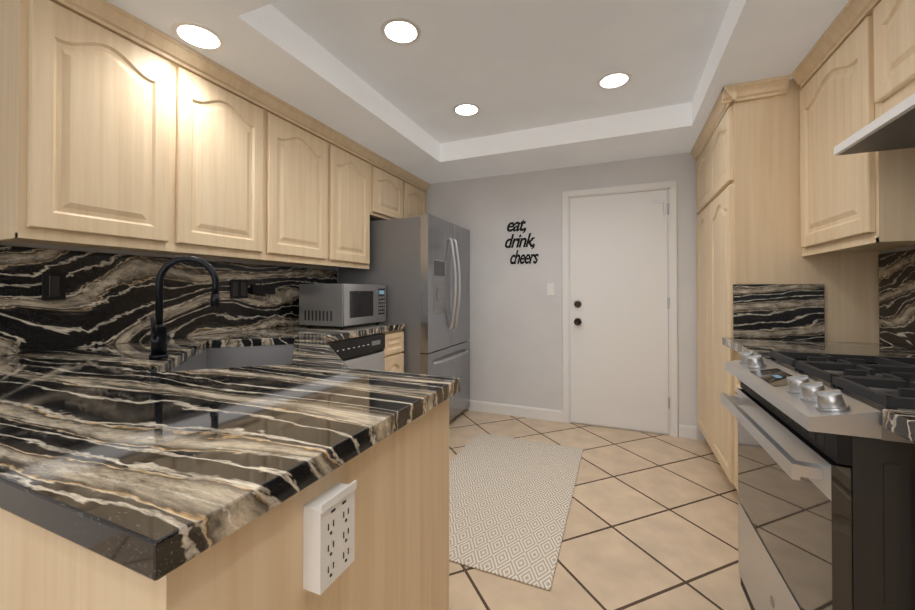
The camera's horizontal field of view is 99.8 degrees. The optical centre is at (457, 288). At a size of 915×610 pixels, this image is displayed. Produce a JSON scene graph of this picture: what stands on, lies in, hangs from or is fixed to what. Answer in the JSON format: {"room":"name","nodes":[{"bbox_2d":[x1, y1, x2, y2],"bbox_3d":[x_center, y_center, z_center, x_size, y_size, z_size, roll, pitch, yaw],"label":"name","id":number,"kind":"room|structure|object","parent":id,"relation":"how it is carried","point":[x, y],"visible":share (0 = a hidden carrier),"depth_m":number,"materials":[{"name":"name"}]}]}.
{"room":"kitchen","nodes":[
{"label":"kitchen","id":0,"kind":"room"},
{"bbox_2d":[0,241,338,283],"bbox_3d":[-1.904,-0.044,1.246,0.001,2.450,6.320,0,-1,23],"label":"wall","id":1,"kind":"structure","parent":0,"point":[21,244],"depth_m":1.92,"materials":[{"name":"paint"}]},
{"bbox_2d":[0,0,183,255],"bbox_3d":[-1.543,-0.637,1.557,0.424,0.936,0.537,0,-1,23],"label":"upper cabinet","id":2,"kind":"object","parent":1,"relation":"attached to","point":[121,129],"depth_m":1.46,"materials":[{"name":"brown wood"}]},
{"bbox_2d":[0,245,336,355],"bbox_3d":[-1.495,0.053,2.184,0.020,0.430,2.388,0,-1,23],"label":"backsplash","id":3,"kind":"structure","parent":1,"relation":"attached to","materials":[{"name":"stone"}]},
{"bbox_2d":[184,45,275,262],"bbox_3d":[-1.343,-0.633,2.030,0.424,0.936,0.490,0,-1,23],"label":"upper cabinet","id":4,"kind":"object","parent":1,"relation":"attached to","point":[230,121],"depth_m":1.97,"materials":[{"name":"brown wood"}]},
{"bbox_2d":[276,97,335,267],"bbox_3d":[-1.148,-0.629,2.493,0.424,0.936,0.515,0,-1,23],"label":"upper cabinet","id":5,"kind":"object","parent":1,"relation":"attached to","point":[305,146],"depth_m":2.45,"materials":[{"name":"brown wood"}]},
{"bbox_2d":[336,131,379,268],"bbox_3d":[-0.952,-0.625,2.958,0.424,0.936,0.495,0,-1,23],"label":"upper cabinet","id":6,"kind":"object","parent":1,"relation":"attached to","point":[357,166],"depth_m":2.92,"materials":[{"name":"brown wood"}]},
{"bbox_2d":[380,156,407,219],"bbox_3d":[-0.758,-0.621,3.419,0.424,0.936,0.505,0,-1,23],"label":"upper cabinet","id":7,"kind":"object","parent":1,"relation":"attached to","point":[393,178],"depth_m":3.40,"materials":[{"name":"brown wood"}]},
{"bbox_2d":[106,0,849,183],"bbox_3d":[-0.289,-1.194,0.684,3.820,0.160,6.520,0,-1,23],"label":"ceiling","id":8,"kind":"structure","parent":0,"point":[524,75],"depth_m":2.10,"materials":[{"name":"paint"}]},
{"bbox_2d":[171,21,225,51],"bbox_3d":[-1.134,-1.103,1.690,0.200,0.002,0.200,0,-1,23],"label":"recessed light","id":9,"kind":"object","parent":8,"relation":"in","point":[197,36],"visible":1,"depth_m":1.68,"materials":[{"name":"white paint"}]},
{"bbox_2d":[380,18,420,44],"bbox_3d":[-0.278,-1.261,1.895,0.200,0.002,0.200,0,-1,23],"label":"recessed light","id":10,"kind":"object","parent":8,"relation":"in","point":[400,31],"visible":1,"depth_m":1.89,"materials":[{"name":"white paint"}]},
{"bbox_2d":[452,103,480,116],"bbox_3d":[0.064,-1.254,2.706,0.200,0.002,0.200,0,-1,23],"label":"recessed light","id":11,"kind":"object","parent":8,"relation":"in","point":[466,109],"visible":1,"depth_m":2.70,"materials":[{"name":"white paint"}]},
{"bbox_2d":[597,71,631,89],"bbox_3d":[0.948,-1.258,2.333,0.200,0.002,0.200,0,-1,23],"label":"recessed light","id":12,"kind":"object","parent":8,"relation":"in","point":[614,80],"visible":1,"depth_m":2.33,"materials":[{"name":"white paint"}]},
{"bbox_2d":[426,152,705,439],"bbox_3d":[0.899,-0.026,3.494,3.420,2.450,0.001,0,-1,23],"label":"wall","id":13,"kind":"structure","parent":0,"point":[516,335],"depth_m":3.58,"materials":[{"name":"paint"}]},
{"bbox_2d":[408,172,429,217],"bbox_3d":[-0.570,-0.618,3.865,0.424,0.936,0.462,0,-1,23],"label":"upper cabinet","id":14,"kind":"object","parent":13,"relation":"attached to","point":[417,187],"depth_m":3.80,"materials":[{"name":"brown wood"}]},
{"bbox_2d":[505,220,538,263],"bbox_3d":[0.601,-0.441,3.619,0.321,0.422,0.003,0,-1,23],"label":"sign","id":15,"kind":"object","parent":13,"relation":"attached to","point":[520,241],"visible":1,"depth_m":3.62,"materials":[{"name":"black metal"}]},
{"bbox_2d":[547,283,554,295],"bbox_3d":[0.850,0.007,3.507,0.070,0.115,0.010,0,-1,23],"label":"light switch","id":16,"kind":"object","parent":13,"relation":"attached to","point":[550,289],"visible":1,"depth_m":3.50,"materials":[{"name":"white plastic"}]},
{"bbox_2d":[465,400,696,438],"bbox_3d":[0.982,1.149,3.441,1.987,0.100,0.014,0,-1,23],"label":"baseboard","id":17,"kind":"structure","parent":13,"relation":"attached to","point":[688,431],"depth_m":3.57,"materials":[{"name":"white paint"}]},
{"bbox_2d":[570,190,669,433],"bbox_3d":[1.356,0.189,3.260,0.782,1.993,0.067,0,-1,23],"label":"door","id":18,"kind":"structure","parent":13,"relation":"in","point":[619,303],"depth_m":3.28,"materials":[{"name":"white paint"}]},
{"bbox_2d":[562,180,677,436],"bbox_3d":[1.360,0.163,3.288,0.902,2.070,0.020,0,-1,23],"label":"door frame","id":19,"kind":"structure","parent":13,"relation":"attached to","point":[671,186],"depth_m":3.18,"materials":[{"name":"white paint"}]},
{"bbox_2d":[449,410,750,609],"bbox_3d":[-0.289,1.176,0.664,3.820,0.001,6.520,0,-1,23],"label":"floor","id":20,"kind":"structure","parent":0,"point":[652,522],"depth_m":1.89,"materials":[{"name":"tile"}]},
{"bbox_2d":[0,245,459,609],"bbox_3d":[-0.671,0.510,1.833,1.808,1.351,2.388,0,-1,23],"label":"countertop","id":21,"kind":"structure","parent":20,"relation":"on","point":[213,453],"depth_m":0.78,"materials":[{"name":"stone"}]},
{"bbox_2d":[41,273,65,299],"bbox_3d":[-1.711,-0.008,1.634,0.008,0.115,0.075,0,-1,23],"label":"outlet","id":22,"kind":"object","parent":21,"relation":"attached to","point":[53,286],"depth_m":1.63,"materials":[{"name":"black plastic"}]},
{"bbox_2d":[149,256,219,358],"bbox_3d":[-1.061,0.067,1.476,0.174,0.389,0.203,0,-1,23],"label":"faucet","id":23,"kind":"object","parent":21,"relation":"on","point":[158,339],"visible":1,"depth_m":1.46,"materials":[{"name":"black metal"}]},
{"bbox_2d":[171,344,293,370],"bbox_3d":[-0.928,0.409,1.655,0.980,0.210,0.980,0,-1,23],"label":"sink basin","id":24,"kind":"object","parent":21,"relation":"in","point":[218,355],"depth_m":2.02,"materials":[{"name":"silver metal"}]},
{"bbox_2d":[230,280,250,298],"bbox_3d":[-1.376,0.005,2.429,0.008,0.117,0.120,0,-1,23],"label":"outlet","id":25,"kind":"object","parent":21,"relation":"attached to","point":[238,288],"depth_m":2.43,"materials":[{"name":"black plastic"}]},
{"bbox_2d":[251,285,274,293],"bbox_3d":[-1.301,0.007,2.579,0.030,0.060,0.175,0,-1,23],"label":"outlet","id":26,"kind":"object","parent":21,"relation":"attached to","point":[255,289],"depth_m":2.56,"materials":[{"name":"black plastic"}]},
{"bbox_2d":[303,480,356,594],"bbox_3d":[-0.205,0.395,0.625,0.038,0.137,0.082,0,-1,23],"label":"outlet strip","id":27,"kind":"object","parent":21,"relation":"attached to","point":[328,536],"visible":1,"depth_m":0.60,"materials":[{"name":"white plastic"}]},
{"bbox_2d":[299,284,385,327],"bbox_3d":[-0.852,0.122,2.918,0.399,0.304,0.512,0,-1,23],"label":"microwave","id":28,"kind":"object","parent":21,"relation":"on","point":[341,305],"visible":1,"depth_m":2.71,"materials":[{"name":"silver metal"}]},
{"bbox_2d":[327,333,384,370],"bbox_3d":[-0.649,0.755,2.470,0.033,0.872,0.610,0,-1,23],"label":"dishwasher","id":29,"kind":"object","parent":20,"relation":"on","point":[365,352],"visible":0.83,"depth_m":2.52,"materials":[{"name":"silver metal"}]},
{"bbox_2d":[339,213,469,421],"bbox_3d":[-0.419,0.312,3.537,0.931,1.775,0.900,0,-1,23],"label":"refrigerator","id":30,"kind":"object","parent":20,"relation":"on","point":[419,267],"visible":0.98,"depth_m":3.12,"materials":[{"name":"grey metal"}]},
{"bbox_2d":[449,433,582,590],"bbox_3d":[0.267,1.185,2.337,0.825,0.008,1.465,0,-1,23],"label":"rug","id":31,"kind":"object","parent":20,"relation":"on","point":[510,499],"visible":0.75,"depth_m":2.10,"materials":[{"name":"beige fabric"}]},
{"bbox_2d":[690,75,880,484],"bbox_3d":[1.959,0.046,2.456,0.658,2.289,1.085,0,-1,23],"label":"pantry cabinet","id":32,"kind":"object","parent":20,"relation":"on","point":[745,152],"visible":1,"depth_m":2.09,"materials":[{"name":"brown wood"}]},
{"bbox_2d":[722,249,914,490],"bbox_3d":[0.799,0.493,-0.294,0.663,1.351,4.989,0,-1,23],"label":"countertop","id":33,"kind":"structure","parent":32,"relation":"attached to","point":[772,315],"depth_m":1.86,"materials":[{"name":"stone"}]},
{"bbox_2d":[721,351,914,609],"bbox_3d":[1.298,0.708,1.076,0.801,0.942,0.756,0,-1,23],"label":"range","id":34,"kind":"object","parent":20,"relation":"on","point":[826,489],"visible":1,"depth_m":0.95,"materials":[{"name":"silver metal"}]},
{"bbox_2d":[881,246,914,253],"bbox_3d":[1.248,-0.055,-0.082,0.001,2.450,6.320,0,-1,23],"label":"wall","id":35,"kind":"structure","parent":0,"point":[899,249],"depth_m":1.77,"materials":[{"name":"paint"}]},
{"bbox_2d":[791,0,850,255],"bbox_3d":[1.770,-0.645,1.637,0.364,0.918,0.602,0,-1,23],"label":"upper cabinet","id":36,"kind":"object","parent":35,"relation":"attached to","point":[823,77],"depth_m":1.72,"materials":[{"name":"brown wood"}]},
{"bbox_2d":[733,249,914,349],"bbox_3d":[0.824,0.032,-0.300,0.608,0.430,4.989,0,-1,23],"label":"backsplash","id":37,"kind":"structure","parent":35,"relation":"attached to","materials":[{"name":"stone"}]},
{"bbox_2d":[851,0,914,243],"bbox_3d":[1.578,-0.649,1.180,0.364,0.918,0.390,0,-1,23],"label":"upper cabinet","id":38,"kind":"object","parent":35,"relation":"attached to","point":[853,73],"depth_m":1.39,"materials":[{"name":"brown wood"}]},
{"bbox_2d":[834,93,914,154],"bbox_3d":[1.469,-0.530,1.015,0.438,0.082,0.751,0,-1,23],"label":"range hood","id":39,"kind":"object","parent":38,"relation":"attached to","point":[893,128],"visible":1,"depth_m":1.26,"materials":[{"name":"white paint"}]}
]}

